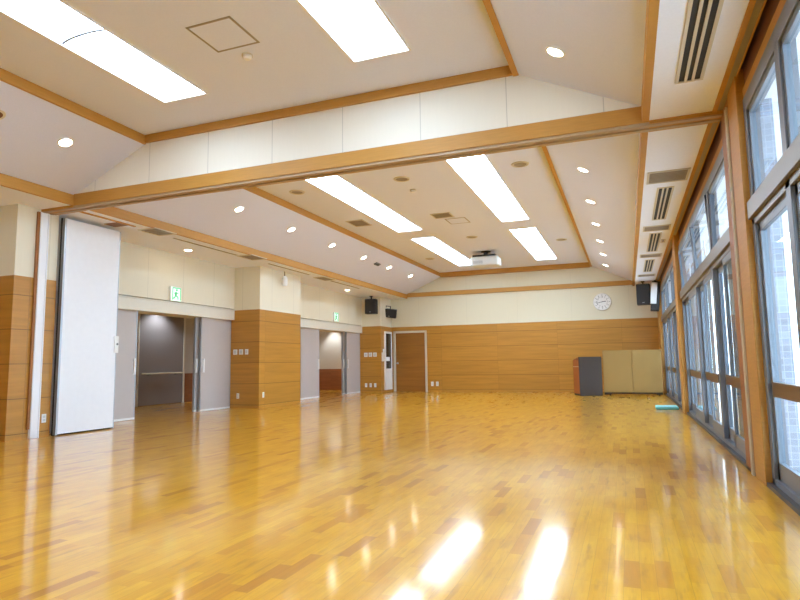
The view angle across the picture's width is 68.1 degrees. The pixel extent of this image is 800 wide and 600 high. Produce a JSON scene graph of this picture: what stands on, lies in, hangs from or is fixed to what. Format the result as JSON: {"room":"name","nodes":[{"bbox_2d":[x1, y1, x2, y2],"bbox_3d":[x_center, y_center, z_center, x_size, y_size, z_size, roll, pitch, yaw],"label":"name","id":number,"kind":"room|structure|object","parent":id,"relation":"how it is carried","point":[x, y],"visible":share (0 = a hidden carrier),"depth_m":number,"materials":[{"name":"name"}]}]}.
{"room":"community hall","nodes":[
{"label":"community hall","id":0,"kind":"room"},
{"bbox_2d":[0,204,58,441],"bbox_3d":[-5.724,0.335,8.568,1.204,3.247,0.654,-3,-7,21],"label":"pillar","id":1,"kind":"structure","parent":0,"point":[17,221],"depth_m":8.22,"materials":[{"name":"beige wood"}]},
{"bbox_2d":[26,211,49,438],"bbox_3d":[-5.123,0.333,8.400,0.045,3.200,0.195,-3,-7,21],"label":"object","id":2,"kind":"structure","parent":1,"relation":"attached to","point":[43,219],"depth_m":8.37,"materials":[{"name":"white laminate"}]},
{"bbox_2d":[0,81,146,194],"bbox_3d":[-5.444,-2.213,4.475,1.290,0.660,8.000,-3,-7,21],"label":"ceiling","id":3,"kind":"structure","parent":0,"point":[32,126],"depth_m":7.35,"materials":[{"name":"white paint"}]},
{"bbox_2d":[57,137,73,146],"bbox_3d":[-4.145,-1.953,7.340,0.173,0.084,0.189,-4,-7,28],"label":"recessed light","id":4,"kind":"object","parent":3,"relation":"in","point":[63,142],"visible":1,"depth_m":7.33,"materials":[{"name":"white plastic"}]},
{"bbox_2d":[138,318,193,406],"bbox_3d":[-6.161,1.369,15.796,0.160,2.750,17.200,-3,-7,21],"label":"wall","id":5,"kind":"structure","parent":0,"point":[188,378],"depth_m":16.40,"materials":[{"name":"brown wood"}]},
{"bbox_2d":[135,314,185,406],"bbox_3d":[-6.173,1.492,15.395,0.130,2.420,1.670,-3,-7,21],"label":"door","id":6,"kind":"structure","parent":5,"relation":"in","point":[160,357],"depth_m":15.32,"materials":[{"name":"grey paint"}]},
{"bbox_2d":[118,241,234,308],"bbox_3d":[-4.805,-0.445,12.095,0.500,0.967,3.950,-3,-7,21],"label":"wall","id":7,"kind":"structure","parent":0,"point":[144,272],"depth_m":11.97,"materials":[{"name":"beige paint"}]},
{"bbox_2d":[114,309,137,421],"bbox_3d":[-5.117,1.153,10.583,0.073,2.024,1.028,-3,-7,21],"label":"door","id":8,"kind":"structure","parent":7,"relation":"in","point":[127,322],"depth_m":10.84,"materials":[{"name":"grey laminate"}]},
{"bbox_2d":[169,286,180,301],"bbox_3d":[-4.539,-0.117,11.965,0.057,0.290,0.300,-3,-7,21],"label":"exit sign","id":9,"kind":"object","parent":7,"relation":"attached to","point":[174,292],"visible":1,"depth_m":11.92,"materials":[{"name":"white plastic"}]},
{"bbox_2d":[118,295,234,319],"bbox_3d":[-4.786,0.175,12.025,0.522,0.240,3.950,-3,-7,21],"label":"trim","id":10,"kind":"structure","parent":7,"relation":"attached to","point":[142,305],"depth_m":11.94,"materials":[{"name":"beige paint"}]},
{"bbox_2d":[0,186,404,298],"bbox_3d":[-4.456,-1.065,11.271,1.800,0.080,21.550,-3,-7,21],"label":"ceiling","id":11,"kind":"structure","parent":0,"point":[129,234],"depth_m":11.31,"materials":[{"name":"paint"}]},
{"bbox_2d":[80,212,135,226],"bbox_3d":[-4.508,-1.252,9.130,0.040,0.025,1.100,-3,-7,21],"label":"trim","id":12,"kind":"structure","parent":11,"relation":"attached to","point":[80,212],"depth_m":9.12,"materials":[{"name":"brown wood"}]},
{"bbox_2d":[138,227,176,235],"bbox_3d":[-4.113,-1.155,10.044,0.380,0.012,0.500,-3,-7,21],"label":"ceiling vent","id":13,"kind":"object","parent":11,"relation":"in","point":[154,231],"visible":1,"depth_m":10.02,"materials":[{"name":"beige paint"}]},
{"bbox_2d":[172,238,236,255],"bbox_3d":[-3.706,-1.016,11.434,0.070,0.007,1.850,-3,-7,21],"label":"trim","id":14,"kind":"structure","parent":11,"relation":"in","point":[172,238],"depth_m":11.34,"materials":[{"name":"brown wood"}]},
{"bbox_2d":[237,254,266,259],"bbox_3d":[-3.128,-0.900,12.546,0.380,0.012,0.550,-3,-7,21],"label":"ceiling vent","id":15,"kind":"object","parent":11,"relation":"in","point":[250,257],"visible":1,"depth_m":12.53,"materials":[{"name":"beige paint"}]},
{"bbox_2d":[365,296,377,313],"bbox_3d":[-0.971,0.168,19.974,0.380,0.607,0.271,-2,-6,15],"label":"wall speaker","id":16,"kind":"object","parent":11,"relation":"hanging from","point":[371,305],"visible":1,"depth_m":19.85,"materials":[{"name":"black paint"}]},
{"bbox_2d":[365,300,374,312],"bbox_3d":[-1.003,0.209,19.846,0.330,0.440,0.010,-2,-6,15],"label":"grille","id":17,"kind":"object","parent":16,"relation":"attached to","point":[369,304],"depth_m":19.84,"materials":[{"name":"black fabric"}]},
{"bbox_2d":[41,106,722,214],"bbox_3d":[-1.063,-1.580,7.121,8.730,0.185,0.230,-3,-7,21],"label":"beam","id":18,"kind":"structure","parent":11,"relation":"attached to","point":[628,116],"depth_m":6.62,"materials":[{"name":"brown wood"}]},
{"bbox_2d":[43,114,721,214],"bbox_3d":[-1.067,-1.495,7.100,8.730,0.031,0.175,-3,-7,21],"label":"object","id":19,"kind":"structure","parent":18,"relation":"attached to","point":[642,127],"depth_m":6.62,"materials":[{"name":"metal"}]},
{"bbox_2d":[230,266,300,408],"bbox_3d":[-3.429,0.944,14.527,1.204,3.247,1.824,-3,-7,21],"label":"pillar","id":20,"kind":"structure","parent":0,"point":[266,322],"depth_m":13.77,"materials":[{"name":"beige wood"}]},
{"bbox_2d":[192,317,199,411],"bbox_3d":[-4.204,1.422,13.202,0.073,2.024,1.118,-3,-7,21],"label":"door","id":21,"kind":"structure","parent":20,"relation":"attached to","point":[196,319],"depth_m":12.72,"materials":[{"name":"grey metal"}]},
{"bbox_2d":[198,317,230,411],"bbox_3d":[-4.106,1.421,13.207,0.073,2.024,1.038,-3,-7,21],"label":"door","id":22,"kind":"structure","parent":20,"relation":"attached to","point":[215,334],"depth_m":13.15,"materials":[{"name":"grey laminate"}]},
{"bbox_2d":[116,189,439,293],"bbox_3d":[-1.556,-1.181,14.569,1.290,0.660,13.370,-3,-7,21],"label":"ceiling","id":23,"kind":"structure","parent":0,"point":[263,224],"depth_m":12.20,"materials":[{"name":"white paint"}]},
{"bbox_2d":[89,207,406,298],"bbox_3d":[-2.144,-0.751,14.757,0.045,0.148,13.340,-3,-7,21],"label":"trim","id":24,"kind":"structure","parent":23,"relation":"attached to","point":[115,212],"depth_m":11.47,"materials":[{"name":"brown wood"}]},
{"bbox_2d":[244,187,439,275],"bbox_3d":[-0.969,-1.496,14.385,0.050,0.120,13.350,-3,-7,21],"label":"trim","id":25,"kind":"structure","parent":23,"relation":"attached to","point":[255,190],"depth_m":12.84,"materials":[{"name":"brown wood"}]},
{"bbox_2d":[0,0,587,272],"bbox_3d":[-0.110,-2.112,9.704,5.035,0.080,21.550,-3,-7,21],"label":"ceiling","id":26,"kind":"structure","parent":0,"point":[294,62],"depth_m":6.47,"materials":[{"name":"white paint"}]},
{"bbox_2d":[0,0,207,102],"bbox_3d":[-3.214,-2.602,4.975,0.630,0.152,4.090,-3,-7,21],"label":"ceiling light","id":27,"kind":"object","parent":26,"relation":"hanging from","point":[61,23],"visible":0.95,"depth_m":5.81,"materials":[{"name":"white plastic"}]},
{"bbox_2d":[0,0,102,42],"bbox_3d":[-3.213,-2.575,4.972,0.590,0.057,1.342,-3,-7,21],"label":"diffuser","id":28,"kind":"object","parent":27,"relation":"attached to","point":[57,21],"depth_m":5.34,"materials":[{"name":"white plastic"}]},
{"bbox_2d":[64,31,199,99],"bbox_3d":[-2.730,-2.446,6.226,0.590,0.057,1.342,-3,-7,21],"label":"diffuser","id":29,"kind":"object","parent":27,"relation":"attached to","point":[106,50],"depth_m":6.17,"materials":[{"name":"white plastic"}]},
{"bbox_2d":[186,16,259,52],"bbox_3d":[-1.662,-2.492,5.577,0.490,0.005,0.470,-3,-7,21],"label":"ceiling hatch","id":30,"kind":"object","parent":26,"relation":"attached to","point":[221,34],"visible":1,"depth_m":5.56,"materials":[{"name":"beige metal"}]},
{"bbox_2d":[296,0,410,62],"bbox_3d":[-0.917,-2.728,4.103,0.630,0.152,4.090,-3,-7,21],"label":"ceiling light","id":31,"kind":"object","parent":26,"relation":"hanging from","point":[361,29],"visible":0.93,"depth_m":5.54,"materials":[{"name":"white plastic"}]},
{"bbox_2d":[345,219,371,226],"bbox_3d":[-0.904,-1.692,13.073,0.400,0.012,0.550,-3,-7,21],"label":"ceiling vent","id":32,"kind":"object","parent":26,"relation":"in","point":[357,223],"visible":1,"depth_m":13.08,"materials":[{"name":"beige paint"}]},
{"bbox_2d":[305,175,422,231],"bbox_3d":[-0.567,-1.906,11.791,0.630,0.152,4.540,-3,-7,21],"label":"ceiling light","id":33,"kind":"object","parent":26,"relation":"hanging from","point":[337,186],"visible":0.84,"depth_m":11.53,"materials":[{"name":"white plastic"}]},
{"bbox_2d":[308,176,364,198],"bbox_3d":[-1.103,-2.021,10.395,0.590,0.057,1.492,-3,-7,21],"label":"diffuser","id":34,"kind":"object","parent":33,"relation":"attached to","point":[338,187],"depth_m":10.52,"materials":[{"name":"white plastic"}]},
{"bbox_2d":[342,195,394,216],"bbox_3d":[-0.567,-1.878,11.788,0.590,0.057,1.492,-3,-7,21],"label":"diffuser","id":35,"kind":"object","parent":33,"relation":"attached to","point":[368,205],"depth_m":11.76,"materials":[{"name":"white plastic"}]},
{"bbox_2d":[374,214,417,230],"bbox_3d":[-0.030,-1.736,13.182,0.590,0.057,1.492,-3,-7,21],"label":"diffuser","id":36,"kind":"object","parent":33,"relation":"attached to","point":[396,222],"depth_m":13.20,"materials":[{"name":"white plastic"}]},
{"bbox_2d":[411,236,470,265],"bbox_3d":[1.358,-1.395,16.789,0.630,0.152,4.540,-3,-7,21],"label":"ceiling light","id":37,"kind":"object","parent":26,"relation":"hanging from","point":[433,244],"visible":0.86,"depth_m":16.54,"materials":[{"name":"white plastic"}]},
{"bbox_2d":[413,237,446,248],"bbox_3d":[0.821,-1.510,15.393,0.590,0.057,1.492,-3,-7,21],"label":"diffuser","id":38,"kind":"object","parent":37,"relation":"attached to","point":[427,242],"depth_m":15.47,"materials":[{"name":"white plastic"}]},
{"bbox_2d":[431,247,460,257],"bbox_3d":[1.358,-1.367,16.786,0.590,0.057,1.492,-3,-7,21],"label":"diffuser","id":39,"kind":"object","parent":37,"relation":"attached to","point":[445,252],"depth_m":16.81,"materials":[{"name":"white plastic"}]},
{"bbox_2d":[447,256,470,264],"bbox_3d":[1.895,-1.225,18.180,0.590,0.057,1.492,-3,-7,21],"label":"diffuser","id":40,"kind":"object","parent":37,"relation":"attached to","point":[458,260],"depth_m":18.17,"materials":[{"name":"white plastic"}]},
{"bbox_2d":[430,212,454,218],"bbox_3d":[0.892,-1.781,12.487,0.420,0.012,0.400,-3,-7,21],"label":"ceiling vent","id":41,"kind":"object","parent":26,"relation":"in","point":[446,214],"visible":1,"depth_m":12.47,"materials":[{"name":"brown metal"}]},
{"bbox_2d":[445,217,469,223],"bbox_3d":[1.266,-1.736,12.984,0.450,0.005,0.500,-3,-7,21],"label":"ceiling hatch","id":42,"kind":"object","parent":26,"relation":"attached to","point":[462,219],"visible":1,"depth_m":12.96,"materials":[{"name":"beige metal"}]},
{"bbox_2d":[471,251,500,267],"bbox_3d":[2.427,-1.149,16.656,0.766,0.420,0.576,-3,-7,21],"label":"projector","id":43,"kind":"object","parent":26,"relation":"hanging from","point":[486,260],"visible":1,"depth_m":16.44,"materials":[{"name":"grey plastic"}]},
{"bbox_2d":[445,155,529,221],"bbox_3d":[1.730,-2.032,10.920,0.630,0.152,4.540,-3,-7,21],"label":"ceiling light","id":44,"kind":"object","parent":26,"relation":"hanging from","point":[478,172],"visible":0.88,"depth_m":10.61,"materials":[{"name":"white plastic"}]},
{"bbox_2d":[488,201,527,219],"bbox_3d":[2.267,-1.862,12.310,0.590,0.057,1.492,-3,-7,21],"label":"diffuser","id":45,"kind":"object","parent":44,"relation":"attached to","point":[503,210],"depth_m":12.32,"materials":[{"name":"white plastic"}]},
{"bbox_2d":[511,161,528,167],"bbox_3d":[1.891,-2.135,9.329,0.280,0.012,0.280,-3,-7,21],"label":"ceiling vent","id":46,"kind":"object","parent":26,"relation":"in","point":[517,164],"visible":1,"depth_m":9.32,"materials":[{"name":"beige metal"}]},
{"bbox_2d":[509,227,557,259],"bbox_3d":[3.655,-1.521,15.918,0.630,0.152,4.540,-3,-7,21],"label":"ceiling light","id":47,"kind":"object","parent":26,"relation":"hanging from","point":[530,238],"visible":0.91,"depth_m":15.71,"materials":[{"name":"white plastic"}]},
{"bbox_2d":[511,228,541,240],"bbox_3d":[3.118,-1.636,14.521,0.590,0.057,1.492,-3,-7,21],"label":"diffuser","id":48,"kind":"object","parent":47,"relation":"attached to","point":[521,234],"depth_m":14.61,"materials":[{"name":"white plastic"}]},
{"bbox_2d":[521,239,549,250],"bbox_3d":[3.655,-1.494,15.915,0.590,0.057,1.492,-3,-7,21],"label":"diffuser","id":49,"kind":"object","parent":47,"relation":"attached to","point":[530,244],"depth_m":15.92,"materials":[{"name":"white plastic"}]},
{"bbox_2d":[530,249,554,258],"bbox_3d":[4.191,-1.351,17.308,0.590,0.057,1.492,-3,-7,21],"label":"diffuser","id":50,"kind":"object","parent":47,"relation":"attached to","point":[536,253],"depth_m":17.35,"materials":[{"name":"white plastic"}]},
{"bbox_2d":[319,331,341,389],"bbox_3d":[-2.202,2.040,22.548,2.500,2.750,0.135,-3,-7,21],"label":"wall","id":51,"kind":"structure","parent":0,"point":[329,342],"depth_m":22.64,"materials":[{"name":"beige paint"}]},
{"bbox_2d":[300,284,361,325],"bbox_3d":[-2.500,0.167,18.083,0.500,0.967,5.300,-3,-7,21],"label":"wall","id":52,"kind":"structure","parent":0,"point":[319,304],"depth_m":18.19,"materials":[{"name":"beige paint"}]},
{"bbox_2d":[300,327,318,399],"bbox_3d":[-2.602,1.820,17.113,0.073,2.024,1.088,-3,-7,21],"label":"door","id":53,"kind":"structure","parent":52,"relation":"in","point":[309,345],"depth_m":17.07,"materials":[{"name":"grey laminate"}]},
{"bbox_2d":[301,318,361,332],"bbox_3d":[-2.481,0.787,18.012,0.522,0.240,5.300,-3,-7,21],"label":"trim","id":54,"kind":"structure","parent":52,"relation":"attached to","point":[305,323],"depth_m":18.27,"materials":[{"name":"beige paint"}]},
{"bbox_2d":[77,75,638,193],"bbox_3d":[-1.108,-2.004,7.098,7.447,0.665,0.045,-3,-7,21],"label":"wall","id":55,"kind":"structure","parent":0,"point":[508,101],"depth_m":6.82,"materials":[{"name":"white paint"}]},
{"bbox_2d":[0,173,73,204],"bbox_3d":[-6.037,-1.784,4.649,0.045,0.148,7.980,-3,-7,21],"label":"trim","id":56,"kind":"structure","parent":55,"relation":"attached to","point":[7,181],"depth_m":7.80,"materials":[{"name":"brown wood"}]},
{"bbox_2d":[0,68,145,144],"bbox_3d":[-4.863,-2.529,4.273,0.050,0.120,7.980,-3,-7,21],"label":"trim","id":57,"kind":"structure","parent":55,"relation":"attached to","point":[7,77],"depth_m":6.86,"materials":[{"name":"brown wood"}]},
{"bbox_2d":[145,65,512,142],"bbox_3d":[-1.113,-2.286,7.099,4.925,0.105,0.060,-3,-7,21],"label":"trim","id":58,"kind":"structure","parent":55,"relation":"attached to","point":[504,71],"depth_m":6.92,"materials":[{"name":"brown wood"}]},
{"bbox_2d":[482,0,518,75],"bbox_3d":[-0.213,-2.785,2.509,0.060,0.120,7.980,-3,-7,21],"label":"trim","id":59,"kind":"structure","parent":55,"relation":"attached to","point":[487,3],"depth_m":5.43,"materials":[{"name":"brown wood"}]},
{"bbox_2d":[641,0,659,121],"bbox_3d":[0.935,-2.167,2.003,0.065,0.148,7.980,-3,-7,21],"label":"trim","id":60,"kind":"structure","parent":55,"relation":"attached to","point":[652,6],"depth_m":4.46,"materials":[{"name":"brown wood"}]},
{"bbox_2d":[360,297,391,392],"bbox_3d":[-1.032,1.581,20.751,1.204,3.247,0.984,-3,-7,21],"label":"pillar","id":61,"kind":"structure","parent":0,"point":[374,326],"depth_m":20.22,"materials":[{"name":"beige wood"}]},
{"bbox_2d":[341,332,344,393],"bbox_3d":[-1.664,2.096,19.798,0.073,2.024,1.158,-3,-7,21],"label":"door","id":62,"kind":"structure","parent":61,"relation":"attached to","point":[342,333],"depth_m":19.31,"materials":[{"name":"grey metal"}]},
{"bbox_2d":[345,332,359,393],"bbox_3d":[-1.562,2.096,19.812,0.073,2.024,1.058,-3,-7,21],"label":"door","id":63,"kind":"structure","parent":61,"relation":"attached to","point":[352,340],"depth_m":19.73,"materials":[{"name":"grey metal"}]},
{"bbox_2d":[384,331,392,389],"bbox_3d":[-0.406,2.099,20.567,0.050,2.000,0.620,-3,-7,21],"label":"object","id":64,"kind":"object","parent":61,"relation":"attached to","point":[387,335],"visible":1,"depth_m":20.52,"materials":[{"name":"white metal"}]},
{"bbox_2d":[385,306,396,318],"bbox_3d":[-0.391,0.410,20.719,0.550,0.400,0.211,7,6,4],"label":"wall speaker","id":65,"kind":"object","parent":61,"relation":"attached to","point":[390,313],"visible":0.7,"depth_m":20.62,"materials":[{"name":"black paint"}]},
{"bbox_2d":[385,310,395,317],"bbox_3d":[-0.380,0.471,20.626,0.450,0.240,0.010,7,6,4],"label":"grille","id":66,"kind":"object","parent":65,"relation":"attached to","point":[389,313],"depth_m":20.62,"materials":[{"name":"black fabric"}]},
{"bbox_2d":[0,390,799,599],"bbox_3d":[-1.425,2.178,10.606,12.400,0.100,23.300,-3,-7,21],"label":"floor","id":67,"kind":"structure","parent":0,"point":[334,495],"depth_m":4.04,"materials":[{"name":"brown wood"}]},
{"bbox_2d":[49,218,120,435],"bbox_3d":[-4.849,0.414,9.175,0.220,3.195,1.065,-3,-7,21],"label":"wall","id":68,"kind":"structure","parent":67,"relation":"on","point":[86,340],"depth_m":9.05,"materials":[{"name":"white laminate"}]},
{"bbox_2d":[573,357,602,395],"bbox_3d":[5.324,2.157,16.818,0.634,1.080,0.640,-1,-6,2],"label":"lectern","id":69,"kind":"object","parent":67,"relation":"on","point":[587,371],"visible":1,"depth_m":16.51,"materials":[{"name":"grey laminate"}]},
{"bbox_2d":[602,349,662,395],"bbox_3d":[6.434,2.012,16.408,1.510,1.250,0.389,-3,-7,21],"label":"cabinet","id":70,"kind":"object","parent":67,"relation":"on","point":[624,371],"visible":1,"depth_m":16.28,"materials":[{"name":"beige wood"}]},
{"bbox_2d":[655,405,678,409],"bbox_3d":[5.284,2.127,11.739,0.414,0.055,0.446,-3,-7,21],"label":"cushion","id":71,"kind":"object","parent":67,"relation":"on","point":[661,407],"visible":1,"depth_m":11.57,"materials":[{"name":"teal fabric"}]},
{"bbox_2d":[665,393,799,515],"bbox_3d":[4.170,1.726,7.663,0.320,0.050,21.550,-3,-7,21],"label":"sill","id":72,"kind":"structure","parent":67,"relation":"on","point":[791,503],"depth_m":5.46,"materials":[{"name":"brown wood"}]},
{"bbox_2d":[657,278,666,393],"bbox_3d":[7.692,1.062,17.328,0.175,3.300,1.200,-3,-7,21],"label":"post","id":73,"kind":"object","parent":72,"relation":"on","point":[659,314],"visible":0.22,"depth_m":16.81,"materials":[{"name":"brown wood"}]},
{"bbox_2d":[660,260,681,405],"bbox_3d":[6.431,0.841,13.988,0.130,3.020,5.950,-3,-7,21],"label":"window","id":74,"kind":"structure","parent":72,"relation":"on","point":[672,367],"depth_m":14.26,"materials":[{"name":"clear glass"}]},
{"bbox_2d":[672,232,688,413],"bbox_3d":[5.250,0.414,10.988,0.175,3.300,0.550,-3,-7,21],"label":"post","id":75,"kind":"object","parent":72,"relation":"on","point":[676,267],"visible":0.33,"depth_m":10.82,"materials":[{"name":"brown wood"}]},
{"bbox_2d":[678,100,755,472],"bbox_3d":[4.059,0.123,7.848,0.145,3.240,6.188,-3,-7,21],"label":"window","id":76,"kind":"structure","parent":72,"relation":"on","point":[697,272],"depth_m":6.91,"materials":[{"name":"clear glass"}]},
{"bbox_2d":[724,107,754,475],"bbox_3d":[2.918,-0.122,5.089,0.025,3.170,0.080,-3,-7,21],"label":"channel","id":77,"kind":"object","parent":76,"relation":"attached to","point":[725,110],"visible":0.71,"depth_m":5.07,"materials":[{"name":"brown wood"}]},
{"bbox_2d":[727,69,772,485],"bbox_3d":[2.881,-0.218,4.801,0.150,3.300,0.380,-3,-7,21],"label":"post","id":78,"kind":"object","parent":72,"relation":"on","point":[763,466],"visible":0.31,"depth_m":4.73,"materials":[{"name":"brown wood"}]},
{"bbox_2d":[743,0,799,504],"bbox_3d":[1.517,-0.463,1.228,0.130,3.020,7.280,-3,-7,21],"label":"window","id":79,"kind":"structure","parent":72,"relation":"on","point":[771,196],"depth_m":4.12,"materials":[{"name":"clear glass"}]},
{"bbox_2d":[391,266,658,391],"bbox_3d":[3.267,0.954,19.759,10.200,4.160,0.170,-3,-7,21],"label":"wall","id":80,"kind":"structure","parent":0,"point":[516,341],"depth_m":19.41,"materials":[{"name":"brown wood"}]},
{"bbox_2d":[393,330,427,391],"bbox_3d":[0.360,2.130,20.678,1.240,2.100,0.140,-3,-7,21],"label":"door","id":81,"kind":"structure","parent":80,"relation":"in","point":[409,347],"depth_m":20.69,"materials":[{"name":"brown wood"}]},
{"bbox_2d":[440,262,589,276],"bbox_3d":[3.701,-0.988,19.597,4.925,0.145,0.170,-3,-7,21],"label":"trim","id":82,"kind":"structure","parent":80,"relation":"attached to","point":[584,264],"depth_m":19.46,"materials":[{"name":"brown wood"}]},
{"bbox_2d":[407,280,631,296],"bbox_3d":[3.714,-0.353,19.613,7.412,0.145,0.050,-3,-7,21],"label":"trim","id":83,"kind":"structure","parent":80,"relation":"attached to","point":[625,282],"depth_m":19.45,"materials":[{"name":"brown wood"}]},
{"bbox_2d":[593,293,610,309],"bbox_3d":[6.338,0.058,18.568,0.540,0.540,0.055,-3,-7,21],"label":"wall clock","id":84,"kind":"object","parent":80,"relation":"attached to","point":[602,301],"visible":1,"depth_m":18.55,"materials":[{"name":"white plastic"}]},
{"bbox_2d":[655,0,766,280],"bbox_3d":[3.914,-1.555,8.098,0.040,0.165,21.550,-3,-7,21],"label":"trim","id":85,"kind":"structure","parent":80,"relation":"attached to","point":[751,4],"depth_m":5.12,"materials":[{"name":"brown wood"}]},
{"bbox_2d":[660,0,779,280],"bbox_3d":[4.092,-1.523,8.026,0.130,0.290,21.550,-3,-7,21],"label":"trim","id":86,"kind":"structure","parent":80,"relation":"attached to","point":[770,7],"depth_m":4.73,"materials":[{"name":"brown wood"}]},
{"bbox_2d":[660,0,785,284],"bbox_3d":[4.088,-1.328,8.007,0.145,0.100,21.550,-3,-7,21],"label":"trim","id":87,"kind":"structure","parent":80,"relation":"attached to","point":[781,4],"depth_m":4.48,"materials":[{"name":"brown wood"}]},
{"bbox_2d":[490,0,646,105],"bbox_3d":[0.379,-2.533,2.266,1.192,0.660,8.000,-3,-7,21],"label":"ceiling","id":88,"kind":"structure","parent":0,"point":[602,41],"depth_m":5.03,"materials":[{"name":"white paint"}]},
{"bbox_2d":[545,46,564,57],"bbox_3d":[1.401,-2.237,5.340,0.173,0.084,0.189,-4,-7,28],"label":"recessed light","id":89,"kind":"object","parent":88,"relation":"in","point":[554,51],"visible":1,"depth_m":5.33,"materials":[{"name":"beige"}]},
{"bbox_2d":[546,133,639,280],"bbox_3d":[4.266,-1.501,12.359,1.192,0.660,13.370,-3,-7,21],"label":"ceiling","id":90,"kind":"structure","parent":0,"point":[610,182],"depth_m":9.57,"materials":[{"name":"white paint"}]},
{"bbox_2d":[542,146,591,266],"bbox_3d":[3.681,-1.752,12.621,0.060,0.120,13.350,-3,-7,21],"label":"trim","id":91,"kind":"structure","parent":90,"relation":"attached to","point":[544,148],"depth_m":10.70,"materials":[{"name":"brown wood"}]},
{"bbox_2d":[635,0,748,285],"bbox_3d":[3.645,-1.510,8.197,0.538,0.080,21.550,-3,-7,21],"label":"ceiling","id":92,"kind":"structure","parent":0,"point":[677,148],"depth_m":5.26,"materials":[{"name":"paint"}]},
{"bbox_2d":[632,132,647,285],"bbox_3d":[4.828,-1.135,12.111,0.065,0.148,13.340,-3,-7,21],"label":"trim","id":93,"kind":"structure","parent":92,"relation":"attached to","point":[643,138],"depth_m":8.08,"materials":[{"name":"brown wood"}]},
{"bbox_2d":[636,281,650,305],"bbox_3d":[7.085,-0.199,17.242,0.360,0.687,0.291,-4,-7,28],"label":"wall speaker","id":94,"kind":"object","parent":92,"relation":"hanging from","point":[643,294],"visible":0.98,"depth_m":17.12,"materials":[{"name":"black paint"}]},
{"bbox_2d":[637,285,648,303],"bbox_3d":[7.022,-0.168,17.117,0.310,0.540,0.010,-4,-7,28],"label":"grille","id":95,"kind":"object","parent":94,"relation":"attached to","point":[642,290],"depth_m":17.11,"materials":[{"name":"black fabric"}]},
{"bbox_2d":[643,259,654,271],"bbox_3d":[6.060,-0.826,14.436,0.210,0.012,1.940,-3,-7,21],"label":"ceiling vent","id":96,"kind":"object","parent":92,"relation":"in","point":[648,265],"visible":1,"depth_m":14.35,"materials":[{"name":"beige metal"}]},
{"bbox_2d":[640,253,661,257],"bbox_3d":[5.500,-0.973,12.998,0.440,0.012,0.400,-3,-7,21],"label":"ceiling vent","id":97,"kind":"object","parent":92,"relation":"in","point":[656,254],"visible":1,"depth_m":12.96,"materials":[{"name":"beige metal"}]},
{"bbox_2d":[646,232,661,251],"bbox_3d":[4.968,-1.116,11.602,0.210,0.012,1.940,-3,-7,21],"label":"ceiling vent","id":98,"kind":"object","parent":92,"relation":"in","point":[654,238],"visible":1,"depth_m":11.47,"materials":[{"name":"beige metal"}]},
{"bbox_2d":[650,280,660,311],"bbox_3d":[7.340,-0.127,17.042,0.240,0.890,0.310,3,-4,21],"label":"speaker","id":99,"kind":"object","parent":92,"relation":"hanging from","point":[655,285],"visible":1,"depth_m":16.91},
{"bbox_2d":[643,224,670,231],"bbox_3d":[4.463,-1.248,10.304,0.440,0.012,0.400,-3,-7,21],"label":"ceiling vent","id":100,"kind":"object","parent":92,"relation":"in","point":[658,227],"visible":1,"depth_m":10.30,"materials":[{"name":"beige paint"}]},
{"bbox_2d":[652,186,673,219],"bbox_3d":[3.877,-1.405,8.769,0.210,0.012,1.940,-3,-7,21],"label":"ceiling vent","id":101,"kind":"object","parent":92,"relation":"in","point":[663,194],"visible":1,"depth_m":8.63,"materials":[{"name":"beige metal"}]},
{"bbox_2d":[646,167,690,184],"bbox_3d":[3.347,-1.545,7.405,0.480,0.012,0.500,-3,-7,21],"label":"ceiling vent","id":102,"kind":"object","parent":92,"relation":"in","point":[682,174],"visible":1,"depth_m":7.39,"materials":[{"name":"beige metal"}]},
{"bbox_2d":[675,0,723,83],"bbox_3d":[2.035,-1.894,3.985,0.210,0.012,1.940,-3,-7,21],"label":"ceiling vent","id":103,"kind":"object","parent":92,"relation":"in","point":[702,16],"visible":1,"depth_m":4.23,"materials":[{"name":"metal"}]},
{"label":"outside","id":104,"kind":"structure","parent":0,"visible":0},
{"bbox_2d":[718,383,799,431],"bbox_3d":[8.977,1.991,9.257,8.000,0.190,36.000,-3,-7,21],"label":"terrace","id":105,"kind":"object","parent":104,"point":[718,383],"depth_m":12.58,"materials":[{"name":"white"}]},
{"bbox_2d":[760,98,799,472],"bbox_3d":[3.533,-0.134,5.758,0.270,3.520,0.600,-3,-7,21],"label":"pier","id":106,"kind":"structure","parent":105,"relation":"on","point":[766,109],"depth_m":5.43,"materials":[{"name":"white"}]},
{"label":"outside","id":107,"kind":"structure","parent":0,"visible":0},
{"bbox_2d":[729,260,799,382],"bbox_3d":[12.854,-0.069,14.971,0.400,5.100,53.000,-3,-7,21],"label":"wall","id":108,"kind":"structure","parent":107,"point":[795,341],"depth_m":24.60,"materials":[{"name":"white"}]},
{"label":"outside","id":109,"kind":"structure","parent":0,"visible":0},
{"bbox_2d":[701,32,799,295],"bbox_3d":[6.274,-1.507,10.655,2.080,0.180,36.000,-3,-7,21],"label":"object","id":110,"kind":"object","parent":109,"point":[772,93],"depth_m":9.06,"materials":[{"name":"white"}]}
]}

